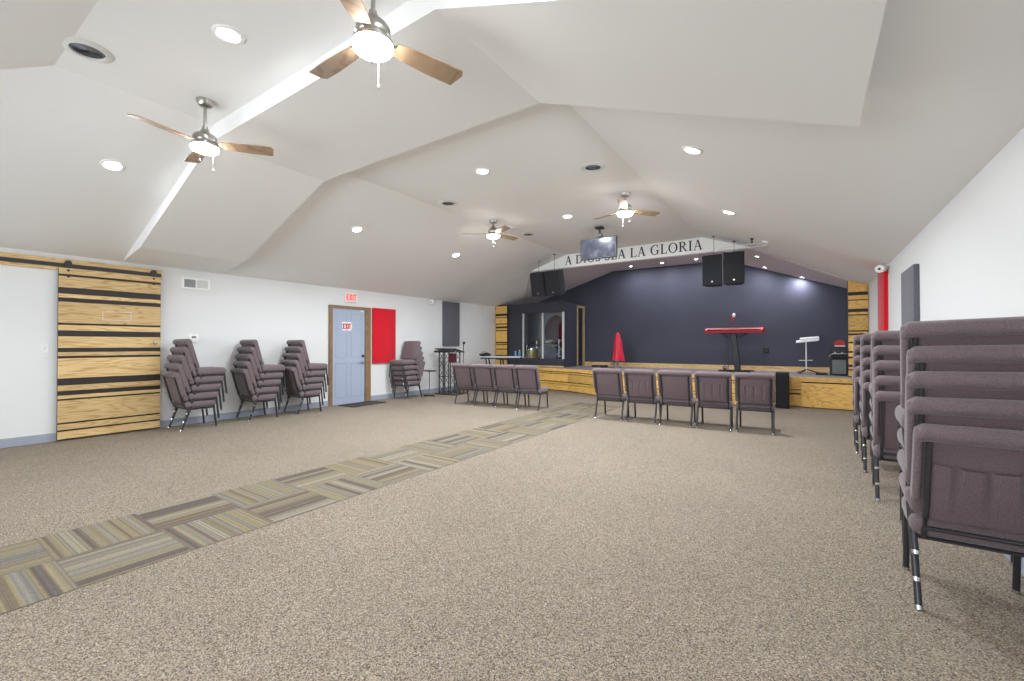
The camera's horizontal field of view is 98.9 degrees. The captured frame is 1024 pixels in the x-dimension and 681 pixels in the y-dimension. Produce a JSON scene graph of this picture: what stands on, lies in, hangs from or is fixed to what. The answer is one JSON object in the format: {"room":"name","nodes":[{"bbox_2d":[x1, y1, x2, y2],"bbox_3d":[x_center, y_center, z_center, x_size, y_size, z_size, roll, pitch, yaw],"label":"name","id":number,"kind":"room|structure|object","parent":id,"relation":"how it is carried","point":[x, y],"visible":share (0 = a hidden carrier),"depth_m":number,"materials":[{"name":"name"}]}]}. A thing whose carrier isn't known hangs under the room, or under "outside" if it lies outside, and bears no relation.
{"room":"house of worship","nodes":[
{"label":"house of worship","id":0,"kind":"room"},
{"bbox_2d":[0,247,495,438],"bbox_3d":[-3.933,0.077,8.694,0.160,2.500,15.130,0,-1,34],"label":"wall","id":1,"kind":"structure","parent":0,"point":[272,313],"depth_m":7.27,"materials":[{"name":"white paint"}]},
{"bbox_2d":[0,252,161,440],"bbox_3d":[-5.917,0.112,5.502,0.140,2.351,2.500,0,-1,34],"label":"barn door","id":2,"kind":"structure","parent":1,"relation":"in","point":[109,329],"depth_m":6.00,"materials":[{"name":"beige wood"}]},
{"bbox_2d":[181,277,209,290],"bbox_3d":[-5.013,-0.898,6.952,0.019,0.180,0.400,0,-1,34],"label":"air vent","id":3,"kind":"object","parent":1,"relation":"in","point":[186,282],"visible":1,"depth_m":6.94,"materials":[{"name":"white plastic"}]},
{"bbox_2d":[0,386,453,447],"bbox_3d":[-4.254,1.267,8.055,0.014,0.110,13.430,0,-1,34],"label":"baseboard","id":4,"kind":"structure","parent":1,"relation":"attached to","point":[51,437],"depth_m":7.23,"materials":[{"name":"grey"}]},
{"bbox_2d":[328,305,370,405],"bbox_3d":[-3.408,0.305,9.257,0.114,2.055,0.996,0,-1,34],"label":"door","id":5,"kind":"structure","parent":1,"relation":"in","point":[349,352],"depth_m":9.23,"materials":[{"name":"blue paint"}]},
{"bbox_2d":[344,292,357,302],"bbox_3d":[-3.411,-0.912,9.291,0.043,0.200,0.310,0,-1,34],"label":"exit sign","id":6,"kind":"object","parent":1,"relation":"attached to","point":[348,297],"visible":1,"depth_m":9.26,"materials":[{"name":"white plastic"}]},
{"bbox_2d":[372,308,395,363],"bbox_3d":[-2.919,-0.106,10.001,0.050,1.240,0.640,0,-1,34],"label":"acoustic panel","id":7,"kind":"object","parent":1,"relation":"attached to","point":[383,320],"visible":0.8,"depth_m":9.96,"materials":[{"name":"red fabric"}]},
{"bbox_2d":[442,301,459,345],"bbox_3d":[-1.650,-0.444,11.874,0.050,1.200,0.650,0,-1,34],"label":"acoustic panel","id":8,"kind":"object","parent":1,"relation":"attached to","point":[450,311],"visible":1,"depth_m":11.82,"materials":[{"name":"grey fabric"}]},
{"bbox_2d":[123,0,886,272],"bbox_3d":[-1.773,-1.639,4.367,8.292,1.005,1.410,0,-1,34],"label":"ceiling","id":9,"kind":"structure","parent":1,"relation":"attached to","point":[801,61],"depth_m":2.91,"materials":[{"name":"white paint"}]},
{"bbox_2d":[0,390,1023,680],"bbox_3d":[-0.136,1.364,6.105,9.419,0.120,15.230,0,-1,34],"label":"floor","id":10,"kind":"structure","parent":0,"point":[606,547],"depth_m":2.47,"materials":[{"name":"carpet"}]},
{"bbox_2d":[161,371,216,431],"bbox_3d":[-4.832,0.883,6.571,0.500,0.860,0.578,0,-1,34],"label":"chair","id":11,"kind":"object","parent":10,"relation":"on","point":[173,381],"visible":1,"depth_m":6.41,"materials":[{"name":"fabric"}]},
{"bbox_2d":[164,363,219,422],"bbox_3d":[-4.809,0.764,6.599,0.500,0.860,0.578,0,-1,35],"label":"chair","id":12,"kind":"object","parent":11,"relation":"on","point":[173,367],"visible":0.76,"depth_m":6.41,"materials":[{"name":"fabric"}]},
{"bbox_2d":[167,355,222,413],"bbox_3d":[-4.791,0.646,6.629,0.500,0.860,0.578,0,-1,34],"label":"chair","id":13,"kind":"object","parent":12,"relation":"on","point":[180,359],"visible":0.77,"depth_m":6.43,"materials":[{"name":"fabric"}]},
{"bbox_2d":[170,347,224,405],"bbox_3d":[-4.772,0.527,6.660,0.500,0.860,0.578,0,-1,33],"label":"chair","id":14,"kind":"object","parent":13,"relation":"on","point":[184,351],"visible":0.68,"depth_m":6.46,"materials":[{"name":"fabric"}]},
{"bbox_2d":[173,339,227,394],"bbox_3d":[-4.750,0.408,6.688,0.500,0.860,0.578,0,-1,34],"label":"chair","id":15,"kind":"object","parent":14,"relation":"on","point":[201,371],"visible":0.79,"depth_m":6.50,"materials":[{"name":"fabric"}]},
{"bbox_2d":[230,368,277,421],"bbox_3d":[-4.342,0.890,7.392,0.500,0.860,0.578,0,-1,35],"label":"chair","id":16,"kind":"object","parent":10,"relation":"on","point":[241,377],"visible":0.98,"depth_m":7.24,"materials":[{"name":"fabric"}]},
{"bbox_2d":[233,361,279,413],"bbox_3d":[-4.319,0.772,7.420,0.500,0.860,0.578,0,-1,35],"label":"chair","id":17,"kind":"object","parent":16,"relation":"on","point":[237,364],"visible":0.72,"depth_m":7.23,"materials":[{"name":"fabric"}]},
{"bbox_2d":[235,354,282,405],"bbox_3d":[-4.300,0.653,7.450,0.500,0.860,0.578,0,-1,34],"label":"chair","id":18,"kind":"object","parent":17,"relation":"on","point":[239,357],"visible":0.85,"depth_m":7.25,"materials":[{"name":"fabric"}]},
{"bbox_2d":[237,347,284,396],"bbox_3d":[-4.281,0.534,7.481,0.500,0.860,0.578,0,-1,34],"label":"chair","id":19,"kind":"object","parent":18,"relation":"on","point":[242,350],"visible":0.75,"depth_m":7.28,"materials":[{"name":"fabric"}]},
{"bbox_2d":[240,339,286,388],"bbox_3d":[-4.258,0.415,7.509,0.500,0.860,0.578,0,-1,35],"label":"chair","id":20,"kind":"object","parent":19,"relation":"on","point":[267,368],"visible":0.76,"depth_m":7.32,"materials":[{"name":"fabric"}]},
{"bbox_2d":[282,366,321,414],"bbox_3d":[-3.856,0.896,7.993,0.500,0.860,0.578,0,-1,35],"label":"chair","id":21,"kind":"object","parent":10,"relation":"on","point":[293,385],"visible":0.77,"depth_m":7.82,"materials":[{"name":"fabric"}]},
{"bbox_2d":[281,360,323,408],"bbox_3d":[-3.832,0.777,8.020,0.500,0.860,0.578,0,-1,34],"label":"chair","id":22,"kind":"object","parent":21,"relation":"on","point":[289,363],"visible":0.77,"depth_m":7.82,"materials":[{"name":"fabric"}]},
{"bbox_2d":[282,353,325,401],"bbox_3d":[-3.813,0.658,8.051,0.500,0.860,0.578,0,-1,33],"label":"chair","id":23,"kind":"object","parent":22,"relation":"on","point":[287,356],"visible":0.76,"depth_m":7.85,"materials":[{"name":"fabric"}]},
{"bbox_2d":[284,346,326,391],"bbox_3d":[-3.796,0.540,8.082,0.500,0.860,0.578,0,-1,34],"label":"chair","id":24,"kind":"object","parent":23,"relation":"on","point":[289,349],"visible":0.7,"depth_m":7.89,"materials":[{"name":"fabric"}]},
{"bbox_2d":[286,340,328,385],"bbox_3d":[-3.773,0.421,8.110,0.500,0.860,0.578,0,-1,35],"label":"chair","id":25,"kind":"object","parent":24,"relation":"on","point":[299,343],"visible":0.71,"depth_m":7.91,"materials":[{"name":"fabric"}]},
{"bbox_2d":[0,402,621,614],"bbox_3d":[-1.235,1.290,4.598,1.020,0.005,11.000,0,-1,34],"label":"carpet runner","id":26,"kind":"object","parent":10,"relation":"on","point":[39,569],"depth_m":3.17,"materials":[{"name":"carpet"}]},
{"bbox_2d":[338,401,385,406],"bbox_3d":[-3.114,1.323,9.148,0.460,0.014,0.850,0,-1,31],"label":"door mat","id":27,"kind":"object","parent":10,"relation":"on","point":[365,403],"visible":1,"depth_m":9.06,"materials":[{"name":"grey"}]},
{"bbox_2d":[393,361,424,399],"bbox_3d":[-2.397,0.916,10.225,0.500,0.860,0.578,0,-1,32],"label":"chair","id":28,"kind":"object","parent":10,"relation":"on","point":[397,383],"visible":0.53,"depth_m":10.09,"materials":[{"name":"fabric"}]},
{"bbox_2d":[392,356,423,394],"bbox_3d":[-2.419,0.796,10.199,0.500,0.860,0.578,0,-1,32],"label":"chair","id":29,"kind":"object","parent":28,"relation":"on","point":[395,378],"visible":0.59,"depth_m":10.04,"materials":[{"name":"fabric"}]},
{"bbox_2d":[391,351,422,389],"bbox_3d":[-2.436,0.677,10.169,0.500,0.860,0.578,0,-1,33],"label":"chair","id":30,"kind":"object","parent":29,"relation":"on","point":[412,372],"visible":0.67,"depth_m":10.03,"materials":[{"name":"fabric"}]},
{"bbox_2d":[390,346,421,383],"bbox_3d":[-2.453,0.558,10.139,0.500,0.860,0.578,0,-1,33],"label":"chair","id":31,"kind":"object","parent":30,"relation":"on","point":[393,367],"visible":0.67,"depth_m":9.99,"materials":[{"name":"fabric"}]},
{"bbox_2d":[389,341,420,378],"bbox_3d":[-2.476,0.439,10.114,0.500,0.860,0.578,0,-1,32],"label":"chair","id":32,"kind":"object","parent":31,"relation":"on","point":[410,351],"visible":0.98,"depth_m":10.16,"materials":[{"name":"fabric"}]},
{"bbox_2d":[434,348,463,394],"bbox_3d":[-1.578,0.770,11.021,0.640,1.153,0.435,0,-1,27],"label":"lectern","id":33,"kind":"object","parent":10,"relation":"on","point":[441,350],"visible":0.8,"depth_m":10.98,"materials":[{"name":"black metal"}]},
{"bbox_2d":[452,363,484,405],"bbox_3d":[-0.910,0.907,9.239,0.500,0.860,0.578,0,-1,30],"label":"chair","id":34,"kind":"object","parent":10,"relation":"on","point":[462,373],"visible":0.91,"depth_m":9.07,"materials":[{"name":"fabric"}]},
{"bbox_2d":[471,364,504,406],"bbox_3d":[-0.478,0.905,8.987,0.500,0.860,0.578,0,-1,30],"label":"chair","id":35,"kind":"object","parent":10,"relation":"on","point":[483,377],"visible":0.94,"depth_m":8.81,"materials":[{"name":"fabric"}]},
{"bbox_2d":[479,356,522,364],"bbox_3d":[-0.298,0.895,12.160,1.160,0.913,0.500,0,-1,10],"label":"side table","id":36,"kind":"object","parent":10,"relation":"on","point":[480,357],"visible":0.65,"depth_m":11.96,"materials":[{"name":"grey laminate"}]},
{"bbox_2d":[492,364,525,408],"bbox_3d":[-0.046,0.902,8.736,0.500,0.860,0.578,0,-1,30],"label":"chair","id":37,"kind":"object","parent":10,"relation":"on","point":[504,375],"visible":0.97,"depth_m":8.56,"materials":[{"name":"fabric"}]},
{"bbox_2d":[514,365,548,410],"bbox_3d":[0.387,0.900,8.485,0.500,0.860,0.578,0,-1,30],"label":"chair","id":38,"kind":"object","parent":10,"relation":"on","point":[527,376],"visible":1,"depth_m":8.31,"materials":[{"name":"fabric"}]},
{"bbox_2d":[592,368,629,420],"bbox_3d":[1.689,0.891,7.422,0.500,0.860,0.578,0,-1,32],"label":"chair","id":39,"kind":"object","parent":10,"relation":"on","point":[608,382],"visible":0.94,"depth_m":7.25,"materials":[{"name":"fabric"}]},
{"bbox_2d":[623,369,661,423],"bbox_3d":[2.142,0.888,7.144,0.500,0.860,0.578,0,-1,32],"label":"chair","id":40,"kind":"object","parent":10,"relation":"on","point":[640,384],"visible":0.98,"depth_m":6.96,"materials":[{"name":"fabric"}]},
{"bbox_2d":[657,370,695,427],"bbox_3d":[2.595,0.886,6.865,0.500,0.860,0.578,0,-1,32],"label":"chair","id":41,"kind":"object","parent":10,"relation":"on","point":[675,387],"visible":1,"depth_m":6.70,"materials":[{"name":"fabric"}]},
{"bbox_2d":[538,365,852,410],"bbox_3d":[3.353,1.050,11.251,9.002,0.599,2.401,0,-1,34],"label":"stage","id":42,"kind":"object","parent":10,"relation":"on","point":[806,389],"visible":0.28,"depth_m":8.98,"materials":[{"name":"brown wood"}]},
{"bbox_2d":[495,306,507,364],"bbox_3d":[-0.273,0.159,13.513,0.430,2.423,0.224,0,-1,34],"label":"pillar","id":43,"kind":"structure","parent":42,"relation":"on","point":[501,318],"depth_m":13.41,"materials":[{"name":"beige wood"}]},
{"bbox_2d":[525,348,538,357],"bbox_3d":[0.617,0.497,13.400,0.450,0.523,0.450,0,-1,34],"label":"drum","id":44,"kind":"object","parent":42,"relation":"on","point":[531,352],"depth_m":13.23,"materials":[{"name":"gold metal"}]},
{"bbox_2d":[538,344,561,358],"bbox_3d":[1.175,0.438,13.213,0.660,0.660,0.406,0,-1,34],"label":"bass drum","id":45,"kind":"object","parent":42,"relation":"on","point":[550,352],"visible":0.37,"depth_m":13.06,"materials":[{"name":"grey"}]},
{"bbox_2d":[612,332,624,367],"bbox_3d":[2.959,0.263,12.183,0.354,0.990,0.320,0,-1,34],"label":"draped cloth","id":46,"kind":"object","parent":42,"relation":"on","point":[618,354],"visible":0.99,"depth_m":12.11,"materials":[{"name":"red fabric"}]},
{"bbox_2d":[720,333,753,372],"bbox_3d":[5.383,0.283,10.508,0.711,0.919,0.569,0,-1,34],"label":"keyboard stand","id":47,"kind":"object","parent":42,"relation":"on","point":[733,336],"visible":0.88,"depth_m":10.48,"materials":[{"name":"black plastic"}]},
{"bbox_2d":[704,327,764,332],"bbox_3d":[5.337,-0.251,10.537,1.280,0.140,0.358,0,-1,34],"label":"keyboard","id":48,"kind":"object","parent":47,"relation":"on","point":[737,329],"visible":1,"depth_m":10.40,"materials":[{"name":"red paint"}]},
{"bbox_2d":[796,336,818,373],"bbox_3d":[6.587,0.319,9.710,0.490,0.832,0.528,0,-1,34],"label":"stand","id":49,"kind":"object","parent":42,"relation":"on","point":[815,338],"visible":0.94,"depth_m":9.70,"materials":[{"name":"white plastic"}]},
{"bbox_2d":[828,353,846,375],"bbox_3d":[6.804,0.496,9.163,0.327,0.461,0.247,0,-1,34],"label":"amplifier","id":50,"kind":"object","parent":42,"relation":"on","point":[838,364],"visible":0.98,"depth_m":9.07,"materials":[{"name":"black plastic"}]},
{"bbox_2d":[830,347,846,355],"bbox_3d":[6.842,0.221,9.189,0.270,0.185,0.207,0,-1,34],"label":"equipment case","id":51,"kind":"object","parent":50,"relation":"on","point":[832,349],"visible":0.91,"depth_m":9.11,"materials":[{"name":"black plastic"}]},
{"bbox_2d":[832,360,845,373],"bbox_3d":[6.772,0.546,9.065,0.235,0.290,0.012,0,-1,34],"label":"grille","id":52,"kind":"object","parent":50,"relation":"attached to","point":[838,366],"depth_m":9.06,"materials":[{"name":"grey fabric"}]},
{"bbox_2d":[847,280,867,376],"bbox_3d":[6.889,-0.237,8.728,0.310,1.929,0.224,0,-1,34],"label":"pillar","id":53,"kind":"structure","parent":42,"relation":"on","point":[857,293],"depth_m":8.67,"materials":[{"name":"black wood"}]},
{"bbox_2d":[694,371,732,430],"bbox_3d":[3.049,0.883,6.587,0.500,0.860,0.578,0,-1,32],"label":"chair","id":54,"kind":"object","parent":10,"relation":"on","point":[713,389],"visible":1,"depth_m":6.40,"materials":[{"name":"fabric"}]},
{"bbox_2d":[734,372,774,434],"bbox_3d":[3.502,0.881,6.308,0.500,0.860,0.578,0,-1,32],"label":"chair","id":55,"kind":"object","parent":10,"relation":"on","point":[753,391],"visible":1,"depth_m":6.12,"materials":[{"name":"fabric"}]},
{"bbox_2d":[775,372,789,408],"bbox_3d":[5.369,0.977,8.694,0.220,0.690,0.369,0,-1,34],"label":"loudspeaker","id":56,"kind":"object","parent":10,"relation":"on","point":[781,378],"visible":1,"depth_m":8.54,"materials":[{"name":"black paint"}]},
{"bbox_2d":[853,376,859,453],"bbox_3d":[4.252,0.855,5.058,0.500,0.890,0.578,0,-1,34],"label":"chair","id":57,"kind":"object","parent":10,"relation":"on","point":[857,385],"visible":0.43,"depth_m":5.03,"materials":[{"name":"fabric"}]},
{"bbox_2d":[853,366,859,442],"bbox_3d":[4.271,0.736,5.088,0.500,0.890,0.578,0,-1,34],"label":"chair","id":58,"kind":"object","parent":57,"relation":"on","point":[857,369],"visible":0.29,"depth_m":5.04,"materials":[{"name":"fabric"}]},
{"bbox_2d":[852,355,859,431],"bbox_3d":[4.288,0.617,5.120,0.500,0.890,0.578,0,-1,35],"label":"chair","id":59,"kind":"object","parent":58,"relation":"on","point":[856,360],"visible":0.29,"depth_m":5.07,"materials":[{"name":"fabric"}]},
{"bbox_2d":[861,382,870,472],"bbox_3d":[3.741,0.848,4.306,0.500,0.890,0.578,0,-1,35],"label":"chair","id":60,"kind":"object","parent":10,"relation":"on","point":[865,431],"visible":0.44,"depth_m":4.27,"materials":[{"name":"fabric"}]},
{"bbox_2d":[859,357,870,446],"bbox_3d":[3.778,0.611,4.367,0.500,0.890,0.578,0,-1,34],"label":"chair","id":61,"kind":"object","parent":60,"relation":"on","point":[866,362],"visible":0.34,"depth_m":4.32,"materials":[{"name":"fabric"}]},
{"bbox_2d":[859,333,871,421],"bbox_3d":[3.817,0.373,4.427,0.500,0.890,0.578,0,-1,34],"label":"chair","id":62,"kind":"object","parent":61,"relation":"on","point":[865,339],"visible":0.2,"depth_m":4.34,"materials":[{"name":"fabric"}]},
{"bbox_2d":[860,345,870,427],"bbox_3d":[3.800,0.492,4.395,0.500,0.890,0.578,0,-1,35],"label":"chair","id":63,"kind":"object","parent":61,"relation":"on","point":[865,350],"visible":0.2,"depth_m":4.30,"materials":[{"name":"fabric"}]},
{"bbox_2d":[860,370,869,459],"bbox_3d":[3.760,0.729,4.335,0.500,0.890,0.578,0,-1,34],"label":"chair","id":64,"kind":"object","parent":60,"relation":"on","point":[866,374],"visible":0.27,"depth_m":4.29,"materials":[{"name":"fabric"}]},
{"bbox_2d":[871,391,899,500],"bbox_3d":[3.210,0.841,3.524,0.500,0.890,0.578,0,-1,35],"label":"chair","id":65,"kind":"object","parent":10,"relation":"on","point":[885,402],"visible":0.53,"depth_m":3.46,"materials":[{"name":"fabric"}]},
{"bbox_2d":[870,375,899,485],"bbox_3d":[3.229,0.723,3.554,0.500,0.890,0.578,0,-1,34],"label":"chair","id":66,"kind":"object","parent":65,"relation":"on","point":[881,382],"visible":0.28,"depth_m":3.45,"materials":[{"name":"fabric"}]},
{"bbox_2d":[869,360,899,468],"bbox_3d":[3.247,0.604,3.585,0.500,0.890,0.578,0,-1,34],"label":"chair","id":67,"kind":"object","parent":66,"relation":"on","point":[880,367],"visible":0.23,"depth_m":3.48,"materials":[{"name":"fabric"}]},
{"bbox_2d":[869,345,899,445],"bbox_3d":[3.270,0.485,3.613,0.500,0.890,0.578,0,-1,34],"label":"chair","id":68,"kind":"object","parent":67,"relation":"on","point":[880,352],"visible":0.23,"depth_m":3.49,"materials":[{"name":"fabric"}]},
{"bbox_2d":[869,330,899,437],"bbox_3d":[3.286,0.366,3.645,0.500,0.890,0.578,0,-1,35],"label":"chair","id":69,"kind":"object","parent":68,"relation":"on","point":[878,337],"visible":0.21,"depth_m":3.53,"materials":[{"name":"fabric"}]},
{"bbox_2d":[901,423,1023,610],"bbox_3d":[2.211,0.829,2.099,0.500,0.890,0.578,0,-1,34],"label":"chair","id":70,"kind":"object","parent":10,"relation":"on","point":[967,483],"visible":0.98,"depth_m":1.96,"materials":[{"name":"fabric"}]},
{"bbox_2d":[899,396,1023,581],"bbox_3d":[2.219,0.705,2.129,0.500,0.890,0.578,-2,-1,35],"label":"chair","id":71,"kind":"object","parent":70,"relation":"on","point":[970,412],"visible":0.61,"depth_m":1.98,"materials":[{"name":"fabric"}]},
{"bbox_2d":[897,371,1023,554],"bbox_3d":[2.234,0.587,2.153,0.500,0.890,0.578,-2,-1,34],"label":"chair","id":72,"kind":"object","parent":71,"relation":"on","point":[946,384],"visible":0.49,"depth_m":1.98,"materials":[{"name":"fabric"}]},
{"bbox_2d":[897,345,1023,513],"bbox_3d":[2.255,0.468,2.174,0.500,0.890,0.578,-2,-1,33],"label":"chair","id":73,"kind":"object","parent":72,"relation":"on","point":[968,358],"visible":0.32,"depth_m":1.99,"materials":[{"name":"fabric"}]},
{"bbox_2d":[895,316,1023,486],"bbox_3d":[2.261,0.346,2.205,0.520,0.905,0.580,0,-1,35],"label":"chair","id":74,"kind":"object","parent":73,"relation":"on","point":[998,330],"visible":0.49,"depth_m":2.03,"materials":[{"name":"fabric"}]},
{"bbox_2d":[0,0,1023,306],"bbox_3d":[-0.136,-1.611,6.131,9.019,0.990,14.830,0,-1,34],"label":"ceiling","id":75,"kind":"structure","parent":0,"point":[944,96],"depth_m":4.32,"materials":[{"name":"white paint"}]},
{"bbox_2d":[62,36,114,62],"bbox_3d":[-3.113,-2.123,3.214,0.300,0.016,0.300,0,-1,34],"label":"ceiling vent","id":76,"kind":"object","parent":75,"relation":"in","point":[86,49],"visible":1,"depth_m":3.20,"materials":[{"name":"white metal"}]},
{"bbox_2d":[99,159,124,170],"bbox_3d":[-4.087,-1.792,4.482,0.187,0.064,0.196,0,-1,40],"label":"ceiling light","id":77,"kind":"object","parent":75,"relation":"attached to","point":[109,164],"visible":1,"depth_m":4.47,"materials":[{"name":"white plastic"}]},
{"bbox_2d":[127,96,273,171],"bbox_3d":[-2.743,-1.832,3.773,0.990,0.588,0.864,0,-1,14],"label":"ceiling fan","id":78,"kind":"object","parent":75,"relation":"hanging from","point":[203,143],"visible":1,"depth_m":3.87,"materials":[{"name":"brown wood"}]},
{"bbox_2d":[212,24,244,44],"bbox_3d":[-1.973,-2.127,3.050,0.197,0.011,0.197,0,-1,34],"label":"recessed light","id":79,"kind":"object","parent":75,"relation":"in","point":[226,33],"visible":1,"depth_m":3.04,"materials":[{"name":"white plastic"}]},
{"bbox_2d":[309,0,462,88],"bbox_3d":[-0.842,-1.784,2.454,0.876,0.708,1.026,0,-1,34],"label":"ceiling fan","id":80,"kind":"object","parent":75,"relation":"hanging from","point":[371,38],"visible":1,"depth_m":2.44,"materials":[{"name":"brown wood"}]},
{"bbox_2d":[438,200,457,205],"bbox_3d":[-0.974,-2.093,6.686,0.300,0.016,0.300,0,-1,34],"label":"ceiling vent","id":81,"kind":"object","parent":75,"relation":"in","point":[441,202],"visible":1,"depth_m":6.65,"materials":[{"name":"white metal"}]},
{"bbox_2d":[483,219,518,246],"bbox_3d":[-0.271,-1.872,7.700,0.976,0.438,0.887,0,-1,34],"label":"ceiling fan","id":82,"kind":"object","parent":75,"relation":"hanging from","point":[492,233],"visible":1,"depth_m":7.58,"materials":[{"name":"brown wood"}]},
{"bbox_2d":[530,261,546,296],"bbox_3d":[0.676,-1.479,10.602,0.340,0.848,0.469,0,-1,27],"label":"loudspeaker","id":83,"kind":"object","parent":75,"relation":"hanging from","point":[538,286],"visible":0.99,"depth_m":10.44,"materials":[{"name":"black paint"}]},
{"bbox_2d":[530,273,543,295],"bbox_3d":[0.600,-1.327,10.452,0.320,0.526,0.134,0,-1,27],"label":"grille","id":84,"kind":"object","parent":83,"relation":"attached to","point":[536,279],"depth_m":10.44,"materials":[{"name":"black"}]},
{"bbox_2d":[544,254,565,295],"bbox_3d":[1.038,-1.542,10.360,0.380,0.969,0.471,0,-1,38],"label":"loudspeaker","id":85,"kind":"object","parent":75,"relation":"hanging from","point":[554,279],"visible":1,"depth_m":10.23,"materials":[{"name":"black paint"}]},
{"bbox_2d":[544,271,559,295],"bbox_3d":[0.936,-1.335,10.226,0.360,0.536,0.136,0,-1,38],"label":"grille","id":86,"kind":"object","parent":85,"relation":"attached to","point":[552,278],"depth_m":10.21,"materials":[{"name":"black"}]},
{"bbox_2d":[580,162,604,171],"bbox_3d":[0.984,-2.105,5.333,0.300,0.016,0.300,0,-1,34],"label":"ceiling vent","id":87,"kind":"object","parent":75,"relation":"in","point":[591,166],"visible":1,"depth_m":5.31,"materials":[{"name":"white metal"}]},
{"bbox_2d":[581,226,616,260],"bbox_3d":[1.602,-1.780,8.012,0.700,0.588,0.149,0,-1,34],"label":"television","id":88,"kind":"object","parent":75,"relation":"hanging from","point":[604,247],"visible":1,"depth_m":7.95,"materials":[{"name":"black plastic"}]},
{"bbox_2d":[594,191,659,226],"bbox_3d":[1.529,-1.875,6.246,0.923,0.458,0.992,0,-1,34],"label":"ceiling fan","id":89,"kind":"object","parent":75,"relation":"hanging from","point":[624,208],"visible":1,"depth_m":6.21,"materials":[{"name":"brown wood"}]},
{"bbox_2d":[531,237,749,271],"bbox_3d":[2.549,-1.928,9.793,4.919,0.330,0.140,0,-1,34],"label":"trim","id":90,"kind":"structure","parent":75,"relation":"attached to","point":[705,243],"depth_m":9.43,"materials":[{"name":"white paint"}]},
{"bbox_2d":[565,240,701,264],"bbox_3d":[2.560,-1.931,9.696,3.085,0.213,0.008,0,-1,34],"label":"lettering","id":91,"kind":"object","parent":90,"relation":"attached to","point":[699,246],"depth_m":9.35,"materials":[{"name":"black"}]},
{"bbox_2d":[682,146,702,154],"bbox_3d":[1.712,-1.806,4.160,0.184,0.073,0.196,0,-1,40],"label":"ceiling light","id":92,"kind":"object","parent":75,"relation":"attached to","point":[688,149],"visible":1,"depth_m":4.15,"materials":[{"name":"white plastic"}]},
{"bbox_2d":[702,236,722,286],"bbox_3d":[3.855,-1.511,8.361,0.345,0.950,0.375,0,-1,36],"label":"loudspeaker","id":93,"kind":"object","parent":75,"relation":"hanging from","point":[712,265],"visible":1,"depth_m":8.22,"materials":[{"name":"black paint"}]},
{"bbox_2d":[703,254,721,284],"bbox_3d":[3.754,-1.322,8.223,0.325,0.550,0.035,0,-1,36],"label":"grille","id":94,"kind":"object","parent":93,"relation":"attached to","point":[712,264],"depth_m":8.21,"materials":[{"name":"black"}]},
{"bbox_2d":[723,241,744,284],"bbox_3d":[4.141,-1.449,8.166,0.345,0.812,0.375,0,-1,28],"label":"loudspeaker","id":95,"kind":"object","parent":75,"relation":"hanging from","point":[733,262],"visible":1,"depth_m":8.01,"materials":[{"name":"black paint"}]},
{"bbox_2d":[724,251,743,282],"bbox_3d":[4.060,-1.334,8.015,0.325,0.560,0.035,0,-1,28],"label":"grille","id":96,"kind":"object","parent":95,"relation":"attached to","point":[733,261],"depth_m":8.01,"materials":[{"name":"black"}]},
{"bbox_2d":[750,248,847,280],"bbox_3d":[5.631,-1.492,8.561,2.131,0.615,0.035,0,-1,-8],"label":"trim","id":97,"kind":"structure","parent":75,"relation":"attached to","point":[750,248],"depth_m":8.55,"materials":[{"name":"grey paint"}]},
{"bbox_2d":[499,301,583,367],"bbox_3d":[0.871,-0.159,13.551,2.337,1.860,1.400,0,-1,34],"label":"wall","id":98,"kind":"structure","parent":0,"point":[515,311],"depth_m":12.88,"materials":[{"name":"grey paint"}]},
{"bbox_2d":[522,312,563,358],"bbox_3d":[0.893,-0.142,12.727,1.380,1.330,0.050,0,-1,34],"label":"window","id":99,"kind":"structure","parent":98,"relation":"in","point":[562,312],"depth_m":12.70,"materials":[{"name":"white metal"}]},
{"bbox_2d":[577,305,584,365],"bbox_3d":[2.054,-0.139,13.268,0.100,1.815,0.540,0,-1,34],"label":"door","id":100,"kind":"structure","parent":98,"relation":"in","point":[580,309],"depth_m":13.32,"materials":[{"name":"brown wood"}]},
{"bbox_2d":[524,312,561,357],"bbox_3d":[0.864,-0.129,13.580,2.282,1.800,1.340,0,-1,34],"label":"lining","id":101,"kind":"object","parent":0,"point":[532,321],"visible":0.18,"depth_m":14.45,"materials":[{"name":"grey"}]},
{"bbox_2d":[545,315,561,347],"bbox_3d":[1.398,-0.245,13.993,0.800,1.120,0.024,0,-1,34],"label":"archway","id":102,"kind":"object","parent":101,"relation":"attached to","point":[553,329],"depth_m":14.01,"materials":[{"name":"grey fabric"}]},
{"bbox_2d":[538,263,847,372],"bbox_3d":[4.071,-0.345,12.318,9.019,3.410,0.150,0,-1,34],"label":"wall","id":103,"kind":"structure","parent":0,"point":[662,315],"depth_m":11.56,"materials":[{"name":"grey paint"}]},
{"bbox_2d":[585,362,829,372],"bbox_3d":[4.855,0.694,11.671,6.360,0.120,0.024,0,-1,34],"label":"baseboard","id":104,"kind":"structure","parent":103,"relation":"attached to","point":[650,365],"depth_m":11.39,"materials":[{"name":"brown wood"}]},
{"bbox_2d":[868,128,1023,332],"bbox_3d":[3.662,0.032,3.539,0.160,2.500,15.130,0,-1,34],"label":"wall","id":105,"kind":"structure","parent":0,"point":[969,257],"depth_m":3.09,"materials":[{"name":"white paint"}]},
{"bbox_2d":[877,269,887,330],"bbox_3d":[5.700,-0.348,6.734,0.050,1.515,0.700,0,-1,34],"label":"acoustic panel","id":106,"kind":"object","parent":105,"relation":"attached to","point":[882,277],"visible":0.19,"depth_m":6.50,"materials":[{"name":"red fabric"}]},
{"bbox_2d":[901,264,919,325],"bbox_3d":[4.467,-0.206,4.917,0.050,1.200,0.750,0,-1,34],"label":"acoustic panel","id":107,"kind":"object","parent":105,"relation":"attached to","point":[910,280],"visible":0.52,"depth_m":4.75,"materials":[{"name":"grey fabric"}]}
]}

